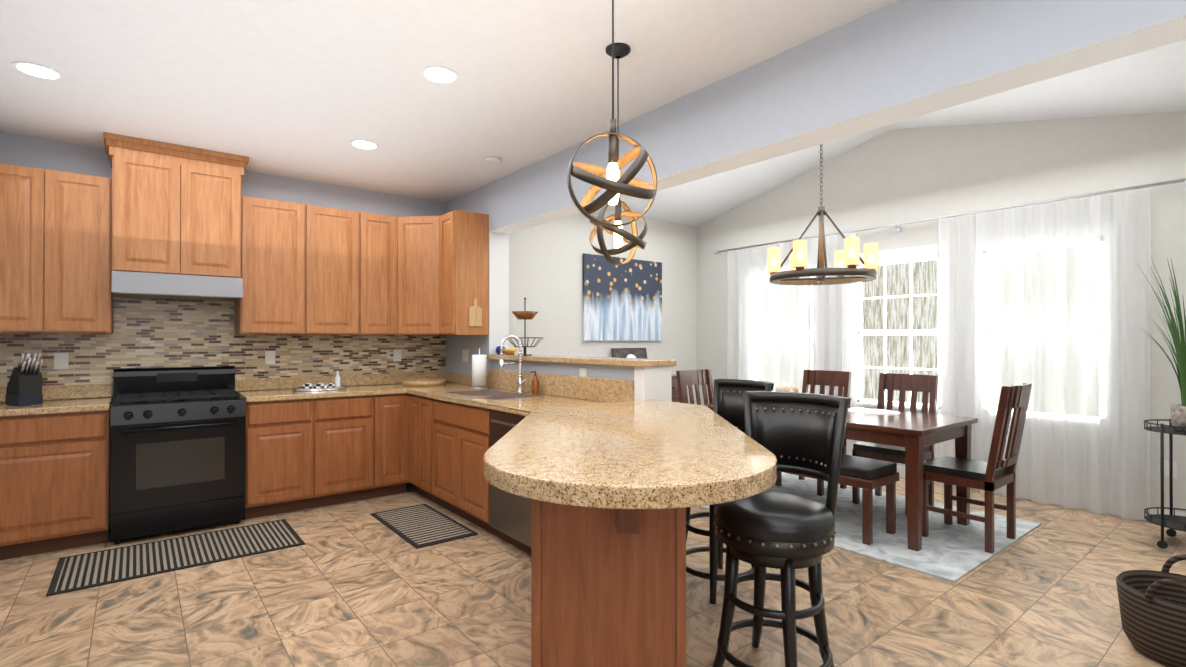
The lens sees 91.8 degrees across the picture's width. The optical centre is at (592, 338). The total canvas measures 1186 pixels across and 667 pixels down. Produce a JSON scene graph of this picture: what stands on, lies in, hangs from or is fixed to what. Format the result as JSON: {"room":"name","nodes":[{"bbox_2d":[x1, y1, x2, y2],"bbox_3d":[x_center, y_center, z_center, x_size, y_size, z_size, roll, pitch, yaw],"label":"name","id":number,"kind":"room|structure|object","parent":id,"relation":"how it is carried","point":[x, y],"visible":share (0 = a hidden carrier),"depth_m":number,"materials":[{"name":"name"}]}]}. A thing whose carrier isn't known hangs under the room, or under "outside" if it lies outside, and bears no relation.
{"room":"dining room","nodes":[
{"label":"dining room","id":0,"kind":"room"},
{"bbox_2d":[0,132,445,383],"bbox_3d":[-2.809,-0.068,4.903,3.630,2.840,0.150,0,0,-38],"label":"wall","id":1,"kind":"structure","parent":0,"point":[27,151],"depth_m":4.85,"materials":[{"name":"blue paint"}]},
{"bbox_2d":[0,163,47,335],"bbox_3d":[-3.824,-0.576,3.783,0.336,1.075,0.338,0,0,-38],"label":"upper cabinet","id":2,"kind":"object","parent":1,"relation":"attached to","point":[23,189],"depth_m":3.70,"materials":[{"name":"brown wood"}]},
{"bbox_2d":[54,353,68,368],"bbox_3d":[-3.743,0.158,4.045,0.075,0.115,0.008,0,0,-38],"label":"outlet","id":3,"kind":"object","parent":1,"relation":"attached to","point":[61,360],"depth_m":4.04,"materials":[{"name":"white plastic"}]},
{"bbox_2d":[48,169,115,335],"bbox_3d":[-3.561,-0.575,3.992,0.336,1.075,0.338,0,0,-38],"label":"upper cabinet","id":4,"kind":"object","parent":1,"relation":"attached to","point":[81,292],"depth_m":3.86,"materials":[{"name":"brown wood"}]},
{"bbox_2d":[108,148,183,283],"bbox_3d":[-3.256,-0.869,4.191,0.380,0.825,0.408,0,0,-38],"label":"upper cabinet","id":5,"kind":"object","parent":1,"relation":"attached to","point":[146,191],"depth_m":4.02,"materials":[{"name":"brown wood"}]},
{"bbox_2d":[111,271,242,300],"bbox_3d":[-3.070,-0.376,4.260,0.754,0.150,0.526,0,0,-38],"label":"range hood","id":6,"kind":"object","parent":5,"relation":"attached to","point":[125,285],"depth_m":4.10,"materials":[{"name":"silver metal"}]},
{"bbox_2d":[180,160,243,283],"bbox_3d":[-2.959,-0.868,4.428,0.380,0.825,0.408,0,0,-38],"label":"upper cabinet","id":7,"kind":"object","parent":1,"relation":"attached to","point":[211,191],"depth_m":4.26,"materials":[{"name":"brown wood"}]},
{"bbox_2d":[265,351,274,363],"bbox_3d":[-2.726,0.161,4.853,0.075,0.115,0.008,0,0,-38],"label":"outlet","id":8,"kind":"object","parent":1,"relation":"attached to","point":[269,355],"depth_m":4.85,"materials":[{"name":"white plastic"}]},
{"bbox_2d":[232,188,407,335],"bbox_3d":[-2.027,-0.570,5.039,1.833,1.075,0.607,0,0,-38],"label":"upper cabinet","id":9,"kind":"object","parent":1,"relation":"attached to","point":[306,270],"depth_m":4.79,"materials":[{"name":"brown wood"}]},
{"bbox_2d":[393,350,400,361],"bbox_3d":[-1.880,0.164,5.525,0.075,0.115,0.008,0,0,-38],"label":"outlet","id":10,"kind":"object","parent":1,"relation":"attached to","point":[396,353],"depth_m":5.52,"materials":[{"name":"white plastic"}]},
{"bbox_2d":[408,216,439,335],"bbox_3d":[-1.574,-0.570,5.190,0.290,1.051,0.290,0,0,-38],"label":"upper cabinet","id":11,"kind":"object","parent":0,"relation":"attached to","point":[423,231],"depth_m":5.18,"materials":[{"name":"brown wood"}]},
{"bbox_2d":[0,0,897,202],"bbox_3d":[-0.465,-1.452,1.823,3.460,0.100,7.900,0,0,-38],"label":"ceiling","id":12,"kind":"structure","parent":0,"point":[308,90],"depth_m":3.02,"materials":[{"name":"paint"}]},
{"bbox_2d":[11,62,64,79],"bbox_3d":[-2.892,-1.394,2.997,0.199,0.006,0.199,0,0,-44],"label":"recessed light","id":13,"kind":"object","parent":12,"relation":"in","point":[32,69],"depth_m":2.99,"materials":[{"name":"white"}]},
{"bbox_2d":[349,140,378,149],"bbox_3d":[-1.640,-1.389,4.120,0.199,0.006,0.199,0,0,-44],"label":"recessed light","id":14,"kind":"object","parent":12,"relation":"in","point":[362,144],"depth_m":4.11,"materials":[{"name":"white"}]},
{"bbox_2d":[421,66,459,83],"bbox_3d":[-0.809,-1.393,3.043,0.199,0.006,0.199,0,0,-44],"label":"recessed light","id":15,"kind":"object","parent":12,"relation":"in","point":[440,74],"depth_m":3.03,"materials":[{"name":"white"}]},
{"bbox_2d":[484,156,500,164],"bbox_3d":[-0.777,-1.375,4.448,0.128,0.030,0.128,0,0,25],"label":"smoke detector","id":16,"kind":"object","parent":12,"relation":"in","point":[490,160],"depth_m":4.42,"materials":[{"name":"white plastic"}]},
{"bbox_2d":[567,0,657,226],"bbox_3d":[0.067,-0.888,1.923,0.298,1.026,0.285,0,0,-38],"label":"pendant light","id":17,"kind":"object","parent":12,"relation":"hanging from","point":[613,181],"visible":1,"depth_m":1.91,"materials":[{"name":"black metal"}]},
{"bbox_2d":[589,43,646,264],"bbox_3d":[0.121,-0.876,2.771,0.306,1.042,0.286,0,0,-38],"label":"pendant light","id":18,"kind":"object","parent":12,"relation":"hanging from","point":[634,240],"visible":0.83,"depth_m":2.75,"materials":[{"name":"black metal"}]},
{"bbox_2d":[446,184,671,401],"bbox_3d":[0.945,-0.027,2.937,0.240,2.740,7.600,0,0,-38],"label":"wall","id":19,"kind":"structure","parent":0,"point":[476,200],"depth_m":5.16,"materials":[{"name":"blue paint"}]},
{"bbox_2d":[440,210,488,335],"bbox_3d":[-1.158,-0.570,5.147,0.338,1.075,0.303,0,0,-38],"label":"upper cabinet","id":20,"kind":"object","parent":19,"relation":"attached to","point":[464,235],"depth_m":5.02,"materials":[{"name":"brown wood"}]},
{"bbox_2d":[469,299,481,325],"bbox_3d":[-1.033,-0.228,5.039,0.120,0.240,0.011,0,0,-38],"label":"cutting board","id":21,"kind":"object","parent":20,"relation":"hanging from","point":[475,314],"visible":1,"depth_m":5.03,"materials":[{"name":"brown wood"}]},
{"bbox_2d":[462,350,467,361],"bbox_3d":[-1.221,0.164,5.494,0.008,0.115,0.115,0,0,-38],"label":"outlet","id":22,"kind":"object","parent":19,"relation":"attached to","point":[464,352],"depth_m":5.48,"materials":[{"name":"white plastic"}]},
{"bbox_2d":[496,346,504,353],"bbox_3d":[-0.826,0.104,5.131,0.090,0.075,0.088,0,0,-38],"label":"vase","id":23,"kind":"object","parent":19,"relation":"on","point":[497,349],"visible":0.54,"depth_m":5.10,"materials":[{"name":"blue glass"}]},
{"bbox_2d":[503,349,516,354],"bbox_3d":[-0.736,0.116,5.050,0.150,0.050,0.148,0,0,-38],"label":"bowl","id":24,"kind":"object","parent":19,"relation":"on","point":[509,351],"visible":0.85,"depth_m":5.00,"materials":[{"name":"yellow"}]},
{"bbox_2d":[508,298,542,354],"bbox_3d":[-0.574,-0.105,4.847,0.317,0.490,0.317,0,0,-38],"label":"tiered stand","id":25,"kind":"object","parent":19,"relation":"on","point":[524,315],"visible":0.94,"depth_m":4.79,"materials":[{"name":"black metal"}]},
{"bbox_2d":[580,368,586,376],"bbox_3d":[-0.070,0.268,4.045,0.008,0.115,0.075,0,0,-38],"label":"outlet","id":26,"kind":"object","parent":19,"relation":"attached to","point":[583,371],"depth_m":4.03,"materials":[{"name":"white plastic"}]},
{"bbox_2d":[0,476,1185,666],"bbox_3d":[0.921,1.393,2.912,7.000,0.100,7.900,0,0,-38],"label":"floor","id":27,"kind":"structure","parent":0,"point":[353,584],"depth_m":2.89,"materials":[{"name":"tile"}]},
{"bbox_2d":[0,400,112,559],"bbox_3d":[-3.602,0.907,3.767,0.672,0.879,0.628,0,0,-38],"label":"base cabinet","id":28,"kind":"object","parent":27,"relation":"on","point":[55,458],"depth_m":3.58,"materials":[{"name":"brown wood"}]},
{"bbox_2d":[5,353,42,405],"bbox_3d":[-3.655,0.259,3.703,0.247,0.333,0.116,0,0,27],"label":"knife block","id":29,"kind":"object","parent":28,"relation":"on","point":[24,386],"visible":1,"depth_m":3.67,"materials":[{"name":"black wood"}]},
{"bbox_2d":[46,519,304,596],"bbox_3d":[-2.566,1.341,3.627,1.230,0.009,0.660,0,0,-38],"label":"area rug","id":30,"kind":"object","parent":27,"relation":"on","point":[94,569],"visible":0.93,"depth_m":3.54,"materials":[{"name":"black fabric"}]},
{"bbox_2d":[110,366,245,543],"bbox_3d":[-2.999,0.783,4.166,0.752,1.130,0.711,0,0,-38],"label":"range","id":31,"kind":"object","parent":27,"relation":"on","point":[177,448],"visible":0.98,"depth_m":3.96,"materials":[{"name":"black metal"}]},
{"bbox_2d":[235,368,315,518],"bbox_3d":[-2.555,0.810,4.600,0.444,1.080,0.628,0,0,-38],"label":"base cabinet","id":32,"kind":"object","parent":27,"relation":"on","point":[281,421],"depth_m":4.39,"materials":[{"name":"brown wood"}]},
{"bbox_2d":[312,368,375,506],"bbox_3d":[-2.201,0.811,4.882,0.460,1.080,0.628,0,0,-38],"label":"base cabinet","id":33,"kind":"object","parent":27,"relation":"on","point":[345,452],"depth_m":4.67,"materials":[{"name":"brown wood"}]},
{"bbox_2d":[291,371,346,390],"bbox_3d":[-2.298,0.355,4.829,0.430,0.150,0.270,0,0,-38],"label":"tray","id":34,"kind":"object","parent":33,"relation":"on","point":[318,386],"visible":0.96,"depth_m":4.80,"materials":[{"name":"silver metal"}]},
{"bbox_2d":[372,364,407,496],"bbox_3d":[-1.904,0.813,5.117,0.298,1.080,0.628,0,0,-38],"label":"base cabinet","id":35,"kind":"object","parent":27,"relation":"on","point":[391,395],"depth_m":4.89,"materials":[{"name":"brown wood"}]},
{"bbox_2d":[402,379,445,385],"bbox_3d":[-1.575,0.410,5.365,0.400,0.045,0.400,0,0,-38],"label":"wood tray","id":36,"kind":"object","parent":35,"relation":"on","point":[422,382],"visible":1,"depth_m":5.22,"materials":[{"name":"brown wood"}]},
{"bbox_2d":[408,368,415,419],"bbox_3d":[-1.275,0.812,5.059,0.635,1.080,0.255,0,0,-38],"label":"base cabinet","id":37,"kind":"object","parent":27,"relation":"on","point":[411,371],"depth_m":4.93,"materials":[{"name":"brown wood"}]},
{"bbox_2d":[370,504,477,548],"bbox_3d":[-1.246,1.343,4.172,0.435,0.009,0.930,0,0,-38],"label":"area rug","id":38,"kind":"object","parent":27,"relation":"on","point":[420,526],"visible":0.96,"depth_m":4.11,"materials":[{"name":"black fabric"}]},
{"bbox_2d":[416,368,445,419],"bbox_3d":[-1.112,0.811,4.854,0.635,1.080,0.268,0,0,-38],"label":"base cabinet","id":39,"kind":"object","parent":27,"relation":"on","point":[421,373],"depth_m":4.79,"materials":[{"name":"brown wood"}]},
{"bbox_2d":[470,348,487,388],"bbox_3d":[-0.981,0.256,4.956,0.150,0.350,0.150,0,0,-38],"label":"paper towel holder","id":40,"kind":"object","parent":39,"relation":"on","point":[479,371],"visible":1,"depth_m":4.90,"materials":[{"name":"white paper"}]},
{"bbox_2d":[428,369,539,415],"bbox_3d":[-0.737,0.809,4.382,0.635,1.080,0.939,0,0,-38],"label":"base cabinet","id":41,"kind":"object","parent":27,"relation":"on","point":[454,398],"depth_m":4.57,"materials":[{"name":"brown wood"}]},
{"bbox_2d":[447,389,543,399],"bbox_3d":[-0.761,0.522,4.389,0.406,0.194,0.786,0,0,-38],"label":"sink","id":42,"kind":"object","parent":41,"relation":"in","point":[491,394],"depth_m":4.48,"materials":[{"name":"silver metal"}]},
{"bbox_2d":[499,335,526,392],"bbox_3d":[-0.615,0.200,4.467,0.215,0.458,0.122,0,0,-38],"label":"faucet","id":43,"kind":"object","parent":41,"relation":"on","point":[520,378],"visible":1,"depth_m":4.51,"materials":[{"name":"silver metal"}]},
{"bbox_2d":[531,371,538,394],"bbox_3d":[-0.445,0.338,4.386,0.070,0.180,0.058,0,0,-38],"label":"soap bottle","id":44,"kind":"object","parent":41,"relation":"on","point":[535,386],"visible":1,"depth_m":4.37,"materials":[{"name":"orange glass"}]},
{"bbox_2d":[392,448,685,666],"bbox_3d":[0.079,0.890,2.668,1.435,0.904,1.557,0,0,-38],"label":"base cabinet","id":45,"kind":"object","parent":27,"relation":"on","point":[587,610],"depth_m":1.87,"materials":[{"name":"brown wood"}]},
{"bbox_2d":[368,400,776,535],"bbox_3d":[0.197,0.406,2.434,1.714,0.060,1.654,0,0,-38],"label":"countertop","id":46,"kind":"structure","parent":45,"relation":"on","point":[617,467],"depth_m":1.88,"materials":[{"name":"beige stone"}]},
{"bbox_2d":[484,373,623,411],"bbox_3d":[-0.258,0.807,3.779,0.635,1.080,0.601,0,0,-38],"label":"base cabinet","id":47,"kind":"object","parent":27,"relation":"on","point":[501,395],"depth_m":4.05,"materials":[{"name":"stone"}]},
{"bbox_2d":[612,516,685,567],"bbox_3d":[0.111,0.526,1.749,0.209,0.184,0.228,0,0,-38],"label":"base cabinet","id":48,"kind":"object","parent":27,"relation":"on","point":[633,549],"depth_m":1.87,"materials":[{"name":"brown wood"}]},
{"bbox_2d":[671,374,679,402],"bbox_3d":[0.513,0.899,6.681,1.190,0.920,0.485,0,0,-38],"label":"sideboard","id":49,"kind":"object","parent":27,"relation":"on","point":[675,395],"visible":0.08,"depth_m":6.77,"materials":[{"name":"brown wood"}]},
{"bbox_2d":[611,348,646,358],"bbox_3d":[0.453,0.278,6.880,0.540,0.328,0.092,0,0,-38],"label":"sign board","id":50,"kind":"object","parent":49,"relation":"on","point":[629,353],"visible":0.29,"depth_m":6.87,"materials":[{"name":"brown wood"}]},
{"bbox_2d":[686,379,773,603],"bbox_3d":[0.714,0.794,3.151,0.530,1.110,0.491,0,0,-38],"label":"bar stool","id":51,"kind":"object","parent":27,"relation":"on","point":[728,401],"visible":0.33,"depth_m":3.29,"materials":[{"name":"black leather"}]},
{"bbox_2d":[712,391,850,666],"bbox_3d":[0.732,0.790,2.300,0.530,1.110,0.483,0,0,-38],"label":"bar stool","id":52,"kind":"object","parent":27,"relation":"on","point":[787,535],"visible":0.92,"depth_m":2.25,"materials":[{"name":"black leather"}]},
{"bbox_2d":[697,472,1040,582],"bbox_3d":[1.868,1.344,4.597,1.600,0.011,2.400,0,0,-38],"label":"dining rug","id":53,"kind":"object","parent":27,"relation":"on","point":[954,552],"visible":0.43,"depth_m":3.89,"materials":[{"name":"grey carpet"}]},
{"bbox_2d":[676,369,713,404],"bbox_3d":[1.105,0.821,5.302,0.450,1.040,0.540,0,0,-38],"label":"dining chair","id":54,"kind":"object","parent":53,"relation":"on","point":[696,378],"visible":0.33,"depth_m":5.49,"materials":[{"name":"brown wood"}]},
{"bbox_2d":[775,370,851,495],"bbox_3d":[2.007,0.821,5.221,0.540,1.040,0.450,0,0,-38],"label":"dining chair","id":55,"kind":"object","parent":53,"relation":"on","point":[841,380],"visible":0.42,"depth_m":5.31,"materials":[{"name":"brown wood"}]},
{"bbox_2d":[779,454,898,544],"bbox_3d":[1.555,1.094,4.285,0.400,0.485,1.240,0,0,-38],"label":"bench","id":56,"kind":"object","parent":53,"relation":"on","point":[868,475],"visible":0.46,"depth_m":3.81,"materials":[{"name":"brown wood"}]},
{"bbox_2d":[705,404,977,550],"bbox_3d":[1.836,0.955,4.535,0.950,0.765,1.800,0,0,-38],"label":"dining table","id":57,"kind":"object","parent":53,"relation":"on","point":[914,434],"visible":0.5,"depth_m":3.80,"materials":[{"name":"brown wood"}]},
{"bbox_2d":[775,383,798,391],"bbox_3d":[1.625,0.471,4.778,0.260,0.203,0.249,0,0,-38],"label":"centerpiece","id":58,"kind":"object","parent":57,"relation":"on","point":[785,387],"visible":0.42,"depth_m":4.73,"materials":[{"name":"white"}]},
{"bbox_2d":[848,408,899,414],"bbox_3d":[2.183,0.570,4.493,0.395,0.003,0.358,0,0,43],"label":"placemat","id":59,"kind":"object","parent":57,"relation":"on","point":[873,411],"visible":0.4,"depth_m":4.39,"materials":[{"name":"white fabric"}]},
{"bbox_2d":[852,373,937,514],"bbox_3d":[2.455,0.818,4.657,0.540,1.040,0.450,0,0,-38],"label":"dining chair","id":60,"kind":"object","parent":53,"relation":"on","point":[914,384],"visible":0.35,"depth_m":4.67,"materials":[{"name":"brown wood"}]},
{"bbox_2d":[922,383,1031,553],"bbox_3d":[2.551,0.814,3.821,0.450,1.040,0.540,0,0,-38],"label":"dining chair","id":61,"kind":"object","parent":53,"relation":"on","point":[994,472],"visible":0.94,"depth_m":3.69,"materials":[{"name":"brown wood"}]},
{"bbox_2d":[1116,554,1185,666],"bbox_3d":[2.494,1.148,2.413,0.441,0.379,0.440,0,0,-38],"label":"basket","id":62,"kind":"object","parent":27,"relation":"on","point":[1152,605],"visible":1,"depth_m":2.38,"materials":[{"name":"wicker"}]},
{"bbox_2d":[1143,419,1185,548],"bbox_3d":[3.866,0.946,3.709,0.430,0.800,0.450,0,0,-38],"label":"plant stand","id":63,"kind":"object","parent":27,"relation":"on","point":[1172,522],"visible":0.98,"depth_m":3.75,"materials":[{"name":"black metal"}]},
{"bbox_2d":[1137,258,1185,431],"bbox_3d":[3.890,0.029,3.727,0.642,1.142,0.642,0,0,-38],"label":"grass plant","id":64,"kind":"object","parent":63,"relation":"on","point":[1178,414],"visible":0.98,"depth_m":3.72,"materials":[{"name":"green plant"}]},
{"bbox_2d":[509,209,696,404],"bbox_3d":[0.142,-0.075,6.815,3.370,2.870,0.150,0,0,-38],"label":"wall","id":65,"kind":"structure","parent":0,"point":[545,270],"depth_m":6.47,"materials":[{"name":"white paint"}]},
{"bbox_2d":[582,253,661,340],"bbox_3d":[0.377,-0.467,6.883,1.240,0.985,0.033,0,0,-38],"label":"picture","id":66,"kind":"object","parent":65,"relation":"attached to","point":[623,302],"visible":0.93,"depth_m":6.83},
{"bbox_2d":[489,0,1185,233],"bbox_3d":[0.372,-1.539,3.663,0.200,1.150,5.280,0,0,-38],"label":"header beam","id":67,"kind":"structure","parent":0,"point":[897,61],"depth_m":2.52,"materials":[{"name":"white paint"}]},
{"bbox_2d":[600,39,1185,225],"bbox_3d":[1.703,-1.857,4.723,3.540,0.744,5.380,0,0,-38],"label":"ceiling","id":68,"kind":"structure","parent":0,"point":[1150,81],"depth_m":4.61,"materials":[{"name":"paint"}]},
{"bbox_2d":[768,144,877,284],"bbox_3d":[1.793,-1.244,4.510,0.807,1.589,0.778,0,0,-38],"label":"chandelier","id":69,"kind":"object","parent":68,"relation":"hanging from","point":[847,259],"visible":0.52,"depth_m":4.38,"materials":[{"name":"brown wood"}]},
{"bbox_2d":[697,111,1185,512],"bbox_3d":[3.030,-0.380,5.771,0.150,3.470,5.380,0,0,-38],"label":"wall","id":70,"kind":"structure","parent":0,"point":[892,176],"depth_m":5.14,"materials":[{"name":"white paint"}]},
{"bbox_2d":[857,244,937,413],"bbox_3d":[3.021,-0.060,5.712,0.135,1.650,1.020,0,0,-38],"label":"window","id":71,"kind":"structure","parent":70,"relation":"in","point":[909,252],"depth_m":5.74,"materials":[{"name":"white plastic"}]},
{"bbox_2d":[714,179,1185,253],"bbox_3d":[2.933,-1.097,5.672,0.126,0.084,4.331,0,0,-38],"label":"curtain rod","id":72,"kind":"object","parent":70,"relation":"attached to","point":[896,226],"visible":0.88,"depth_m":5.01,"materials":[{"name":"silver metal"}]},
{"bbox_2d":[726,233,857,455],"bbox_3d":[2.185,0.131,6.527,0.135,2.432,1.642,0,0,-38],"label":"curtain","id":73,"kind":"object","parent":72,"relation":"hanging from","point":[777,334],"visible":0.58,"depth_m":6.52,"materials":[{"name":"white fabric"}]},
{"bbox_2d":[937,189,1149,519],"bbox_3d":[3.613,0.123,4.729,0.135,2.432,1.407,0,0,-38],"label":"curtain","id":74,"kind":"object","parent":72,"relation":"hanging from","point":[1050,302],"visible":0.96,"depth_m":4.62,"materials":[{"name":"white fabric"}]},
{"bbox_2d":[897,466,1185,519],"bbox_3d":[2.966,1.305,5.713,0.012,0.100,5.080,0,0,-38],"label":"baseboard","id":75,"kind":"structure","parent":70,"relation":"attached to","point":[901,470],"depth_m":4.22,"materials":[{"name":"white"}]},
{"bbox_2d":[1164,460,1177,477],"bbox_3d":[4.193,0.948,4.173,0.008,0.115,0.075,0,0,-38],"label":"outlet","id":76,"kind":"object","parent":70,"relation":"attached to","point":[1166,463],"depth_m":4.16,"materials":[{"name":"white plastic"}]},
{"label":"outside","id":77,"kind":"structure","parent":0,"visible":0},
{"bbox_2d":[863,260,937,403],"bbox_3d":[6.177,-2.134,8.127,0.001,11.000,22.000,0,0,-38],"label":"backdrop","id":78,"kind":"structure","parent":77,"point":[925,281],"depth_m":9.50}
]}

